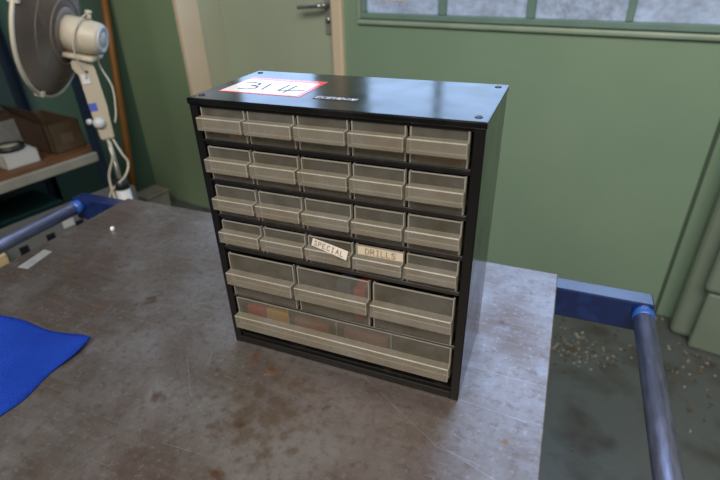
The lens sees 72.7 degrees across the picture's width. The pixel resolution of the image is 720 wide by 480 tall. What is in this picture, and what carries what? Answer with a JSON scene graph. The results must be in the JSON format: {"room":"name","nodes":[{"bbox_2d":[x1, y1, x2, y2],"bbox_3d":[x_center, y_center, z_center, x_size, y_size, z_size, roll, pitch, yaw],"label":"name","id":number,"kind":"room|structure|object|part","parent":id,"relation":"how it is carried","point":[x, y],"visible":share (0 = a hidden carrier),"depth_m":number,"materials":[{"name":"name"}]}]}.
{"room":"workshop","nodes":[
{"label":"workshop","id":0,"kind":"room"},
{"bbox_2d":[0,0,156,202],"bbox_3d":[-2.315,-0.999,0.737,0.120,3.500,4.200,17,35,29],"label":"wall","id":1,"kind":"structure","parent":0,"point":[87,178],"depth_m":2.52,"materials":[{"name":"green paint"}]},
{"bbox_2d":[110,0,209,208],"bbox_3d":[-1.005,-1.791,2.032,0.540,3.500,0.230,17,35,29],"label":"wall","id":2,"kind":"structure","parent":0,"point":[147,30],"depth_m":2.51,"materials":[{"name":"green paint"}]},
{"bbox_2d":[172,0,211,95],"bbox_3d":[-0.812,-1.696,1.859,0.029,3.500,0.121,17,35,29],"label":"trim","id":3,"kind":"structure","parent":2,"relation":"attached to","point":[187,16],"depth_m":2.29,"materials":[{"name":"beige paint"}]},
{"bbox_2d":[197,0,230,87],"bbox_3d":[-0.739,-1.751,1.949,0.008,3.500,0.134,17,35,29],"label":"trim","id":4,"kind":"structure","parent":2,"relation":"attached to","point":[209,10],"depth_m":2.40,"materials":[{"name":"grey paint"}]},
{"bbox_2d":[169,196,719,479],"bbox_3d":[-0.036,1.191,0.429,5.310,0.100,4.320,17,35,29],"label":"floor","id":5,"kind":"structure","parent":0,"point":[598,414],"depth_m":1.47,"materials":[{"name":"concrete"}]},
{"bbox_2d":[0,25,112,205],"bbox_3d":[-1.684,-0.432,1.421,0.538,1.800,1.475,17,35,29],"label":"shelving unit","id":6,"kind":"object","parent":5,"relation":"on","point":[40,176],"visible":0.34,"depth_m":1.97,"materials":[{"name":"blue paint"}]},
{"bbox_2d":[0,118,23,142],"bbox_3d":[-1.401,-0.397,1.917,0.016,0.124,0.135,17,35,29],"label":"sheet","id":7,"kind":"object","parent":6,"relation":"on","point":[9,131],"visible":0.62,"depth_m":1.93,"materials":[{"name":"grey paper"}]},
{"bbox_2d":[0,140,40,170],"bbox_3d":[-1.326,-0.324,1.860,0.185,0.052,0.118,18,35,30],"label":"cardboard tray","id":8,"kind":"object","parent":6,"relation":"on","point":[29,154],"visible":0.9,"depth_m":1.81,"materials":[{"name":"grey cardboard"}]},
{"bbox_2d":[0,141,24,153],"bbox_3d":[-1.311,-0.346,1.828,0.100,0.018,0.100,10,32,19],"label":"tape roll","id":9,"kind":"object","parent":8,"relation":"on","point":[7,147],"visible":1,"depth_m":1.81,"materials":[{"name":"black plastic"}]},
{"bbox_3d":[-1.327,-0.344,1.849,0.181,0.004,0.114,18,35,30],"label":"lid","id":10,"kind":"part","parent":8,"relation":"part of","materials":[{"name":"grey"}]},
{"bbox_2d":[0,110,50,153],"bbox_3d":[-1.502,-0.361,1.841,0.410,0.144,0.410,16,34,27],"label":"cardboard box","id":11,"kind":"object","parent":6,"relation":"on","point":[32,134],"visible":0.47,"depth_m":1.93,"materials":[{"name":"brown cardboard"}]},
{"bbox_3d":[-1.909,-0.482,1.559,0.003,1.740,1.455,17,35,29],"label":"panel","id":12,"kind":"part","parent":6,"relation":"part of","materials":[{"name":"grey"}]},
{"bbox_2d":[0,189,62,228],"bbox_3d":[-1.431,-0.087,2.088,0.230,0.140,0.250,17,35,29],"label":"plastic tub","id":13,"kind":"object","parent":6,"relation":"on","point":[15,209],"visible":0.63,"depth_m":2.05,"materials":[{"name":"teal"}]},
{"bbox_2d":[0,104,85,154],"bbox_3d":[-1.281,-0.465,1.980,0.276,0.172,0.145,17,35,29],"label":"cardboard box","id":14,"kind":"object","parent":6,"relation":"on","point":[63,133],"visible":0.75,"depth_m":1.93,"materials":[{"name":"brown cardboard"}]},
{"bbox_2d":[0,185,138,261],"bbox_3d":[-1.062,0.068,1.897,0.092,0.425,0.500,17,35,29],"label":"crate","id":15,"kind":"object","parent":5,"relation":"on","point":[42,238],"visible":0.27,"depth_m":1.72,"materials":[{"name":"grey plastic"}]},
{"bbox_2d":[7,0,132,199],"bbox_3d":[-0.827,-0.220,1.581,0.382,1.226,0.437,10,32,19],"label":"pedestal fan","id":16,"kind":"object","parent":5,"relation":"on","point":[75,41],"visible":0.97,"depth_m":1.41,"materials":[{"name":"beige plastic"}]},
{"bbox_3d":[-0.908,-0.582,1.337,0.068,0.185,0.137,-2,30,-1],"label":"blade","id":17,"kind":"part","parent":16,"relation":"part of","materials":[{"name":"grey plastic"}]},
{"bbox_3d":[-0.800,-0.565,1.427,0.021,0.176,0.077,23,38,36],"label":"pull cord","id":18,"kind":"part","parent":16,"relation":"part of","materials":[{"name":"beige plastic"}]},
{"bbox_3d":[-0.837,-0.555,1.468,0.097,0.035,0.080,-3,30,-2],"label":"motor","id":19,"kind":"part","parent":16,"relation":"part of","materials":[{"name":"beige plastic"}]},
{"bbox_3d":[-0.784,-0.651,1.416,0.022,0.026,0.020,10,32,19],"label":"oscillation knob","id":20,"kind":"part","parent":16,"relation":"part of","materials":[{"name":"beige plastic"}]},
{"bbox_3d":[-0.811,-0.358,1.504,0.054,0.035,0.025,-7,30,-9],"label":"control knob","id":21,"kind":"part","parent":16,"relation":"part of","materials":[{"name":"grey plastic"}]},
{"bbox_3d":[-0.777,-0.469,1.517,0.024,0.203,0.042,-15,32,-21],"label":"power cord","id":22,"kind":"part","parent":16,"relation":"part of","materials":[{"name":"beige plastic"}]},
{"bbox_3d":[-0.795,0.043,1.626,0.048,0.718,0.226,-1,30,0],"label":"power cord","id":23,"kind":"part","parent":16,"relation":"part of","materials":[{"name":"beige plastic"}]},
{"bbox_3d":[-0.879,0.024,1.664,0.308,0.717,0.071,-24,37,-33],"label":"power cord","id":24,"kind":"part","parent":16,"relation":"part of","materials":[{"name":"beige plastic"}]},
{"bbox_2d":[100,0,137,191],"bbox_3d":[-1.240,-0.780,2.507,0.035,1.293,0.216,10,32,19],"label":"wooden pole","id":25,"kind":"object","parent":5,"relation":"on","point":[104,3],"visible":0.82,"depth_m":2.50,"materials":[{"name":"brown wood"}]},
{"bbox_2d":[137,185,170,205],"bbox_3d":[-1.143,-0.220,2.711,0.130,0.110,0.145,17,35,29],"label":"bin","id":26,"kind":"object","parent":5,"relation":"on","point":[156,194],"visible":0.69,"depth_m":2.68,"materials":[{"name":"grey plastic"}]},
{"bbox_3d":[-1.144,-0.263,2.686,0.130,0.010,0.145,17,35,29],"label":"lid","id":27,"kind":"part","parent":26,"relation":"part of","materials":[{"name":"grey plastic"}]},
{"bbox_2d":[0,193,683,479],"bbox_3d":[-0.234,0.488,0.802,1.169,0.751,0.791,10,32,19],"label":"table","id":28,"kind":"object","parent":5,"relation":"on","point":[163,386],"depth_m":0.59,"materials":[{"name":"metal"}]},
{"bbox_2d":[0,253,9,266],"bbox_3d":[-1.146,0.236,1.600,0.100,0.435,0.095,17,35,29],"label":"wood block","id":29,"kind":"object","parent":28,"relation":"on","point":[4,260],"visible":0.13,"depth_m":1.50,"materials":[{"name":"beige wood"}]},
{"bbox_3d":[-0.566,0.033,0.856,0.022,0.001,0.060,5,31,11],"label":"tape strip","id":30,"kind":"part","parent":28,"relation":"part of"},
{"bbox_3d":[-0.769,0.096,0.815,0.029,0.029,0.763,10,32,19],"label":"rail","id":31,"kind":"part","parent":28,"relation":"part of","materials":[{"name":"metal"}]},
{"bbox_2d":[0,315,89,415],"bbox_3d":[-0.614,0.179,0.600,0.426,0.008,0.330,10,32,19],"label":"cloth","id":32,"kind":"object","parent":28,"relation":"on","point":[29,352],"visible":1,"depth_m":0.64,"materials":[{"name":"blue fabric"}]},
{"bbox_2d":[187,71,508,400],"bbox_3d":[-0.009,-0.010,0.579,0.302,0.325,0.150,10,32,19],"label":"drawer cabinet","id":33,"kind":"object","parent":28,"relation":"on","point":[333,184],"depth_m":0.52,"materials":[{"name":"black metal"}]},
{"bbox_3d":[-0.140,-0.116,0.493,0.053,0.014,0.010,10,32,19],"label":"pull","id":34,"kind":"part","parent":33,"relation":"part of","materials":[{"name":"clear plastic"}]},
{"bbox_3d":[-0.139,-0.077,0.516,0.053,0.015,0.010,10,32,19],"label":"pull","id":35,"kind":"part","parent":33,"relation":"part of","materials":[{"name":"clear plastic"}]},
{"bbox_3d":[-0.138,-0.038,0.539,0.053,0.014,0.010,10,32,19],"label":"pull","id":36,"kind":"part","parent":33,"relation":"part of","materials":[{"name":"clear plastic"}]},
{"bbox_3d":[-0.137,-0.001,0.560,0.053,0.014,0.010,10,32,19],"label":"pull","id":37,"kind":"part","parent":33,"relation":"part of","materials":[{"name":"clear plastic"}]},
{"bbox_3d":[-0.116,-0.146,0.545,0.053,0.036,0.118,10,32,19],"label":"drawer","id":38,"kind":"part","parent":33,"relation":"part of","materials":[{"name":"clear plastic"}]},
{"bbox_3d":[-0.119,-0.118,0.522,0.018,0.008,0.046,10,32,19],"label":"card strip","id":39,"kind":"part","parent":33,"relation":"part of","materials":[{"name":"beige plastic"}]},
{"bbox_3d":[-0.115,-0.107,0.568,0.053,0.037,0.118,10,32,19],"label":"drawer","id":40,"kind":"part","parent":33,"relation":"part of","materials":[{"name":"clear plastic"}]},
{"bbox_3d":[-0.113,-0.032,0.611,0.053,0.034,0.118,10,32,19],"label":"drawer","id":41,"kind":"part","parent":33,"relation":"part of","materials":[{"name":"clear plastic"}]},
{"bbox_3d":[-0.114,-0.069,0.590,0.053,0.036,0.118,10,32,19],"label":"drawer","id":42,"kind":"part","parent":33,"relation":"part of","materials":[{"name":"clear plastic"}]},
{"bbox_2d":[248,301,268,326],"bbox_3d":[-0.124,0.088,0.646,0.025,0.030,0.046,10,32,19],"label":"packet","id":43,"kind":"object","parent":33,"relation":"in","point":[258,310],"visible":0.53,"depth_m":0.63,"materials":[{"name":"red"}]},
{"bbox_3d":[-0.119,0.051,0.582,0.089,0.017,0.012,10,32,19],"label":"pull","id":44,"kind":"part","parent":33,"relation":"part of","materials":[{"name":"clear plastic"}]},
{"bbox_3d":[-0.089,-0.107,0.475,0.053,0.014,0.010,10,32,19],"label":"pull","id":45,"kind":"part","parent":33,"relation":"part of","materials":[{"name":"clear plastic"}]},
{"bbox_3d":[-0.087,-0.068,0.498,0.053,0.015,0.010,10,32,19],"label":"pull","id":46,"kind":"part","parent":33,"relation":"part of","materials":[{"name":"clear plastic"}]},
{"bbox_3d":[-0.095,0.021,0.634,0.089,0.061,0.118,10,32,19],"label":"drawer","id":47,"kind":"part","parent":33,"relation":"part of","materials":[{"name":"clear plastic"}]},
{"bbox_3d":[-0.086,-0.029,0.520,0.053,0.014,0.010,10,32,19],"label":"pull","id":48,"kind":"part","parent":33,"relation":"part of","materials":[{"name":"clear plastic"}]},
{"bbox_2d":[266,305,298,330],"bbox_3d":[-0.095,0.092,0.635,0.033,0.032,0.046,10,32,19],"label":"packet","id":49,"kind":"object","parent":33,"relation":"in","point":[286,316],"visible":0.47,"depth_m":0.61,"materials":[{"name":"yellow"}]},
{"bbox_3d":[-0.085,0.008,0.541,0.053,0.014,0.010,10,32,19],"label":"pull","id":50,"kind":"part","parent":33,"relation":"part of","materials":[{"name":"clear plastic"}]},
{"bbox_3d":[-0.064,-0.098,0.549,0.053,0.037,0.118,10,32,19],"label":"drawer","id":51,"kind":"part","parent":33,"relation":"part of","materials":[{"name":"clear plastic"}]},
{"bbox_3d":[-0.065,-0.137,0.527,0.053,0.036,0.118,10,32,19],"label":"drawer","id":52,"kind":"part","parent":33,"relation":"part of","materials":[{"name":"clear plastic"}]},
{"bbox_3d":[-0.062,-0.060,0.571,0.053,0.036,0.118,10,32,19],"label":"drawer","id":53,"kind":"part","parent":33,"relation":"part of","materials":[{"name":"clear plastic"}]},
{"bbox_3d":[-0.061,-0.023,0.593,0.053,0.034,0.118,10,32,19],"label":"drawer","id":54,"kind":"part","parent":33,"relation":"part of","materials":[{"name":"clear plastic"}]},
{"bbox_2d":[294,312,340,338],"bbox_3d":[-0.052,0.102,0.623,0.048,0.024,0.043,10,32,19],"label":"packet","id":55,"kind":"object","parent":33,"relation":"in","point":[313,325],"visible":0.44,"depth_m":0.60,"materials":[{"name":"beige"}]},
{"bbox_3d":[-0.037,-0.098,0.456,0.053,0.014,0.010,10,32,19],"label":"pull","id":56,"kind":"part","parent":33,"relation":"part of","materials":[{"name":"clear plastic"}]},
{"bbox_3d":[-0.036,-0.059,0.479,0.053,0.015,0.010,10,32,19],"label":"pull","id":57,"kind":"part","parent":33,"relation":"part of","materials":[{"name":"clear plastic"}]},
{"bbox_3d":[-0.035,-0.019,0.502,0.053,0.014,0.010,10,32,19],"label":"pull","id":58,"kind":"part","parent":33,"relation":"part of","materials":[{"name":"clear plastic"}]},
{"bbox_3d":[-0.034,0.017,0.523,0.053,0.014,0.010,10,32,19],"label":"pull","id":59,"kind":"part","parent":33,"relation":"part of","materials":[{"name":"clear plastic"}]},
{"bbox_3d":[-0.033,0.067,0.551,0.089,0.017,0.012,10,32,19],"label":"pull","id":60,"kind":"part","parent":33,"relation":"part of","materials":[{"name":"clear plastic"}]},
{"bbox_3d":[-0.011,-0.051,0.552,0.053,0.036,0.118,10,32,19],"label":"drawer","id":61,"kind":"part","parent":33,"relation":"part of","materials":[{"name":"clear plastic"}]},
{"bbox_3d":[-0.012,-0.089,0.530,0.053,0.037,0.118,10,32,19],"label":"drawer","id":62,"kind":"part","parent":33,"relation":"part of","materials":[{"name":"clear plastic"}]},
{"bbox_2d":[204,113,473,175],"bbox_3d":[-0.010,-0.112,0.525,0.281,0.006,0.133,10,32,19],"label":"shelf","id":63,"kind":"object","parent":33,"relation":"attached to","point":[213,141],"depth_m":0.50,"materials":[{"name":"black plastic"}]},
{"bbox_3d":[-0.010,-0.014,0.574,0.053,0.034,0.118,10,32,19],"label":"drawer","id":64,"kind":"part","parent":33,"relation":"part of","materials":[{"name":"clear plastic"}]},
{"bbox_2d":[211,150,469,220],"bbox_3d":[-0.009,-0.073,0.547,0.281,0.006,0.133,10,32,19],"label":"shelf","id":65,"kind":"object","parent":33,"relation":"attached to","point":[219,181],"depth_m":0.52,"materials":[{"name":"black plastic"}]},
{"bbox_3d":[-0.013,-0.128,0.508,0.053,0.036,0.118,10,32,19],"label":"drawer","id":66,"kind":"part","parent":33,"relation":"part of","materials":[{"name":"clear plastic"}]},
{"bbox_2d":[218,189,465,260],"bbox_3d":[-0.008,-0.036,0.569,0.281,0.006,0.133,10,32,19],"label":"shelf","id":67,"kind":"object","parent":33,"relation":"attached to","point":[378,236],"depth_m":0.53,"materials":[{"name":"black plastic"}]},
{"bbox_3d":[-0.030,0.124,0.585,0.275,0.019,0.011,10,32,19],"label":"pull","id":68,"kind":"part","parent":33,"relation":"part of","materials":[{"name":"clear plastic"}]},
{"bbox_2d":[224,223,461,295],"bbox_3d":[-0.007,0.001,0.590,0.281,0.006,0.133,10,32,19],"label":"shelf","id":69,"kind":"object","parent":33,"relation":"attached to","point":[416,278],"depth_m":0.54,"materials":[{"name":"black plastic"}]},
{"bbox_3d":[-0.006,0.086,0.631,0.275,0.044,0.118,10,32,19],"label":"drawer","id":70,"kind":"part","parent":33,"relation":"part of","materials":[{"name":"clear plastic"}]},
{"bbox_3d":[-0.009,0.036,0.603,0.089,0.061,0.118,10,32,19],"label":"drawer","id":71,"kind":"part","parent":33,"relation":"part of","materials":[{"name":"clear plastic"}]},
{"bbox_2d":[234,258,458,348],"bbox_3d":[-0.005,0.062,0.626,0.281,0.006,0.133,10,32,19],"label":"shelf","id":72,"kind":"object","parent":33,"relation":"attached to","point":[398,297],"depth_m":0.60,"materials":[{"name":"black plastic"}]},
{"bbox_2d":[336,273,361,314],"bbox_3d":[-0.011,0.059,0.579,0.018,0.044,0.042,10,32,19],"label":"packet","id":73,"kind":"object","parent":33,"relation":"in","point":[343,285],"visible":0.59,"depth_m":0.56,"materials":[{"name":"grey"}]},
{"bbox_2d":[353,277,374,319],"bbox_3d":[0.005,0.066,0.568,0.014,0.041,0.034,10,32,19],"label":"packet","id":74,"kind":"object","parent":33,"relation":"in","point":[361,289],"visible":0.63,"depth_m":0.56,"materials":[{"name":"red"}]},
{"bbox_2d":[344,324,396,353],"bbox_3d":[0.014,0.112,0.600,0.056,0.026,0.040,10,32,19],"label":"packet","id":75,"kind":"object","parent":33,"relation":"in","point":[352,334],"visible":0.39,"depth_m":0.58,"materials":[{"name":"red"}]},
{"bbox_3d":[0.015,-0.088,0.438,0.053,0.014,0.010,10,32,19],"label":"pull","id":76,"kind":"part","parent":33,"relation":"part of","materials":[{"name":"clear plastic"}]},
{"bbox_3d":[0.016,-0.050,0.461,0.053,0.015,0.010,10,32,19],"label":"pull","id":77,"kind":"part","parent":33,"relation":"part of","materials":[{"name":"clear plastic"}]},
{"bbox_3d":[0.018,0.026,0.504,0.053,0.014,0.010,10,32,19],"label":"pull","id":78,"kind":"part","parent":33,"relation":"part of","materials":[{"name":"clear plastic"}]},
{"bbox_3d":[0.017,-0.010,0.483,0.053,0.014,0.010,10,32,19],"label":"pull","id":79,"kind":"part","parent":33,"relation":"part of","materials":[{"name":"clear plastic"}]},
{"bbox_3d":[0.042,-0.005,0.555,0.053,0.034,0.118,10,32,19],"label":"drawer","id":80,"kind":"part","parent":33,"relation":"part of","materials":[{"name":"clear plastic"}]},
{"bbox_3d":[0.041,-0.042,0.534,0.053,0.036,0.118,10,32,19],"label":"drawer","id":81,"kind":"part","parent":33,"relation":"part of","materials":[{"name":"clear plastic"}]},
{"bbox_3d":[0.040,-0.080,0.512,0.053,0.037,0.118,10,32,19],"label":"drawer","id":82,"kind":"part","parent":33,"relation":"part of","materials":[{"name":"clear plastic"}]},
{"bbox_3d":[0.038,-0.118,0.490,0.053,0.036,0.118,10,32,19],"label":"drawer","id":83,"kind":"part","parent":33,"relation":"part of","materials":[{"name":"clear plastic"}]},
{"bbox_3d":[0.053,0.082,0.520,0.089,0.017,0.012,10,32,19],"label":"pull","id":84,"kind":"part","parent":33,"relation":"part of","materials":[{"name":"clear plastic"}]},
{"bbox_3d":[0.077,0.051,0.572,0.089,0.061,0.118,10,32,19],"label":"drawer","id":85,"kind":"part","parent":33,"relation":"part of","materials":[{"name":"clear plastic"}]},
{"bbox_3d":[0.070,0.035,0.486,0.053,0.014,0.010,10,32,19],"label":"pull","id":86,"kind":"part","parent":33,"relation":"part of","materials":[{"name":"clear plastic"}]},
{"bbox_3d":[0.069,-0.001,0.465,0.053,0.014,0.010,10,32,19],"label":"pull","id":87,"kind":"part","parent":33,"relation":"part of","materials":[{"name":"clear plastic"}]},
{"bbox_3d":[0.094,0.004,0.537,0.053,0.034,0.118,10,32,19],"label":"drawer","id":88,"kind":"part","parent":33,"relation":"part of","materials":[{"name":"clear plastic"}]},
{"bbox_3d":[0.067,-0.040,0.442,0.053,0.015,0.010,10,32,19],"label":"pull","id":89,"kind":"part","parent":33,"relation":"part of","materials":[{"name":"clear plastic"}]},
{"bbox_3d":[0.092,-0.033,0.515,0.053,0.036,0.118,10,32,19],"label":"drawer","id":90,"kind":"part","parent":33,"relation":"part of","materials":[{"name":"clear plastic"}]},
{"bbox_3d":[0.091,-0.071,0.493,0.053,0.037,0.118,10,32,19],"label":"drawer","id":91,"kind":"part","parent":33,"relation":"part of","materials":[{"name":"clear plastic"}]},
{"bbox_3d":[0.066,-0.079,0.419,0.053,0.014,0.010,10,32,19],"label":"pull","id":92,"kind":"part","parent":33,"relation":"part of","materials":[{"name":"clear plastic"}]},
{"bbox_3d":[0.090,-0.109,0.471,0.053,0.036,0.118,10,32,19],"label":"drawer","id":93,"kind":"part","parent":33,"relation":"part of","materials":[{"name":"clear plastic"}]},
{"bbox_3d":[0.080,-0.085,0.455,0.045,0.008,0.056,10,32,19],"label":"card strip","id":94,"kind":"part","parent":33,"relation":"part of","materials":[{"name":"beige plastic"}]},
{"bbox_3d":[0.285,0.283,0.436,0.029,0.029,0.763,10,32,19],"label":"rail","id":95,"kind":"part","parent":28,"relation":"part of","materials":[{"name":"metal"}]},
{"bbox_2d":[552,317,716,450],"bbox_3d":[0.836,0.541,1.394,0.839,0.008,1.301,10,32,19],"label":"debris","id":96,"kind":"object","parent":5,"relation":"on","point":[586,350],"visible":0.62,"depth_m":1.66,"materials":[{"name":"paint"}]},
{"bbox_2d":[688,246,719,355],"bbox_3d":[1.230,-0.444,1.137,0.325,1.950,0.060,17,35,29],"label":"column","id":97,"kind":"structure","parent":5,"relation":"on","point":[704,335],"depth_m":1.61,"materials":[{"name":"green paint"}]},
{"bbox_2d":[343,0,719,316],"bbox_3d":[1.044,-1.280,1.043,5.330,3.500,0.120,17,35,29],"label":"wall","id":98,"kind":"structure","parent":0,"point":[606,142],"depth_m":1.74,"materials":[{"name":"green paint"}]},
{"bbox_2d":[219,0,345,80],"bbox_3d":[-0.444,-1.094,2.227,0.928,2.070,0.147,17,35,29],"label":"door","id":99,"kind":"structure","parent":98,"relation":"in","point":[292,36],"depth_m":2.24,"materials":[{"name":"paint"}]},
{"bbox_3d":[-0.198,-0.975,2.044,0.143,0.027,0.058,10,32,19],"label":"handle","id":100,"kind":"part","parent":99,"relation":"part of","materials":[{"name":"silver metal"}]},
{"bbox_3d":[-0.131,-0.970,2.051,0.041,0.205,0.008,17,35,29],"label":"handle plate","id":101,"kind":"part","parent":99,"relation":"part of","materials":[{"name":"grey metal"}]},
{"bbox_3d":[-0.437,-1.100,2.236,0.928,2.070,0.122,17,35,29],"label":"frame","id":102,"kind":"part","parent":99,"relation":"part of","materials":[{"name":"beige paint"}]},
{"bbox_2d":[357,0,719,41],"bbox_3d":[0.712,-1.584,1.050,1.747,2.124,0.066,17,35,29],"label":"window","id":103,"kind":"structure","parent":98,"relation":"in","point":[698,16],"depth_m":1.59,"materials":[{"name":"clear glass"}]},
{"bbox_3d":[-0.031,-1.800,1.444,0.012,2.106,0.014,17,35,29],"label":"casing","id":104,"kind":"part","parent":103,"relation":"part of","materials":[{"name":"green paint"}]},
{"bbox_2d":[375,0,407,0],"bbox_3d":[0.117,-1.018,1.846,0.146,0.210,0.002,17,35,29],"label":"notice sheet","id":105,"kind":"object","parent":103,"relation":"attached to","point":[375,0],"visible":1,"depth_m":1.90,"materials":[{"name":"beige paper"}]},
{"bbox_3d":[0.162,-1.011,1.825,0.318,0.303,0.005,17,35,29],"label":"pane","id":106,"kind":"part","parent":103,"relation":"part of","materials":[{"name":"clear glass"}]},
{"bbox_3d":[0.443,-0.926,1.664,0.295,0.303,0.005,17,35,29],"label":"pane","id":107,"kind":"part","parent":103,"relation":"part of","materials":[{"name":"clear glass"}]},
{"bbox_3d":[0.726,-0.662,1.560,1.747,0.018,0.016,17,35,29],"label":"sill","id":108,"kind":"part","parent":103,"relation":"part of","materials":[{"name":"green paint"}]},
{"bbox_3d":[0.707,-0.847,1.514,0.279,0.303,0.005,17,35,29],"label":"pane","id":109,"kind":"part","parent":103,"relation":"part of","materials":[{"name":"clear glass"}]},
{"bbox_3d":[0.961,-0.771,1.369,0.285,0.303,0.005,17,35,29],"label":"pane","id":110,"kind":"part","parent":103,"relation":"part of","materials":[{"name":"clear glass"}]},
{"bbox_2d":[654,120,719,313],"bbox_3d":[1.098,-0.135,1.608,0.012,0.950,0.003,17,35,29],"label":"trim","id":111,"kind":"structure","parent":98,"relation":"attached to","point":[717,132],"depth_m":1.64,"materials":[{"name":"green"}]},
{"bbox_2d":[670,186,719,336],"bbox_3d":[1.334,-0.633,1.059,0.570,2.350,0.105,17,35,29],"label":"trim","id":112,"kind":"structure","parent":98,"relation":"attached to","point":[692,294],"depth_m":1.62,"materials":[{"name":"green paint"}]}
]}

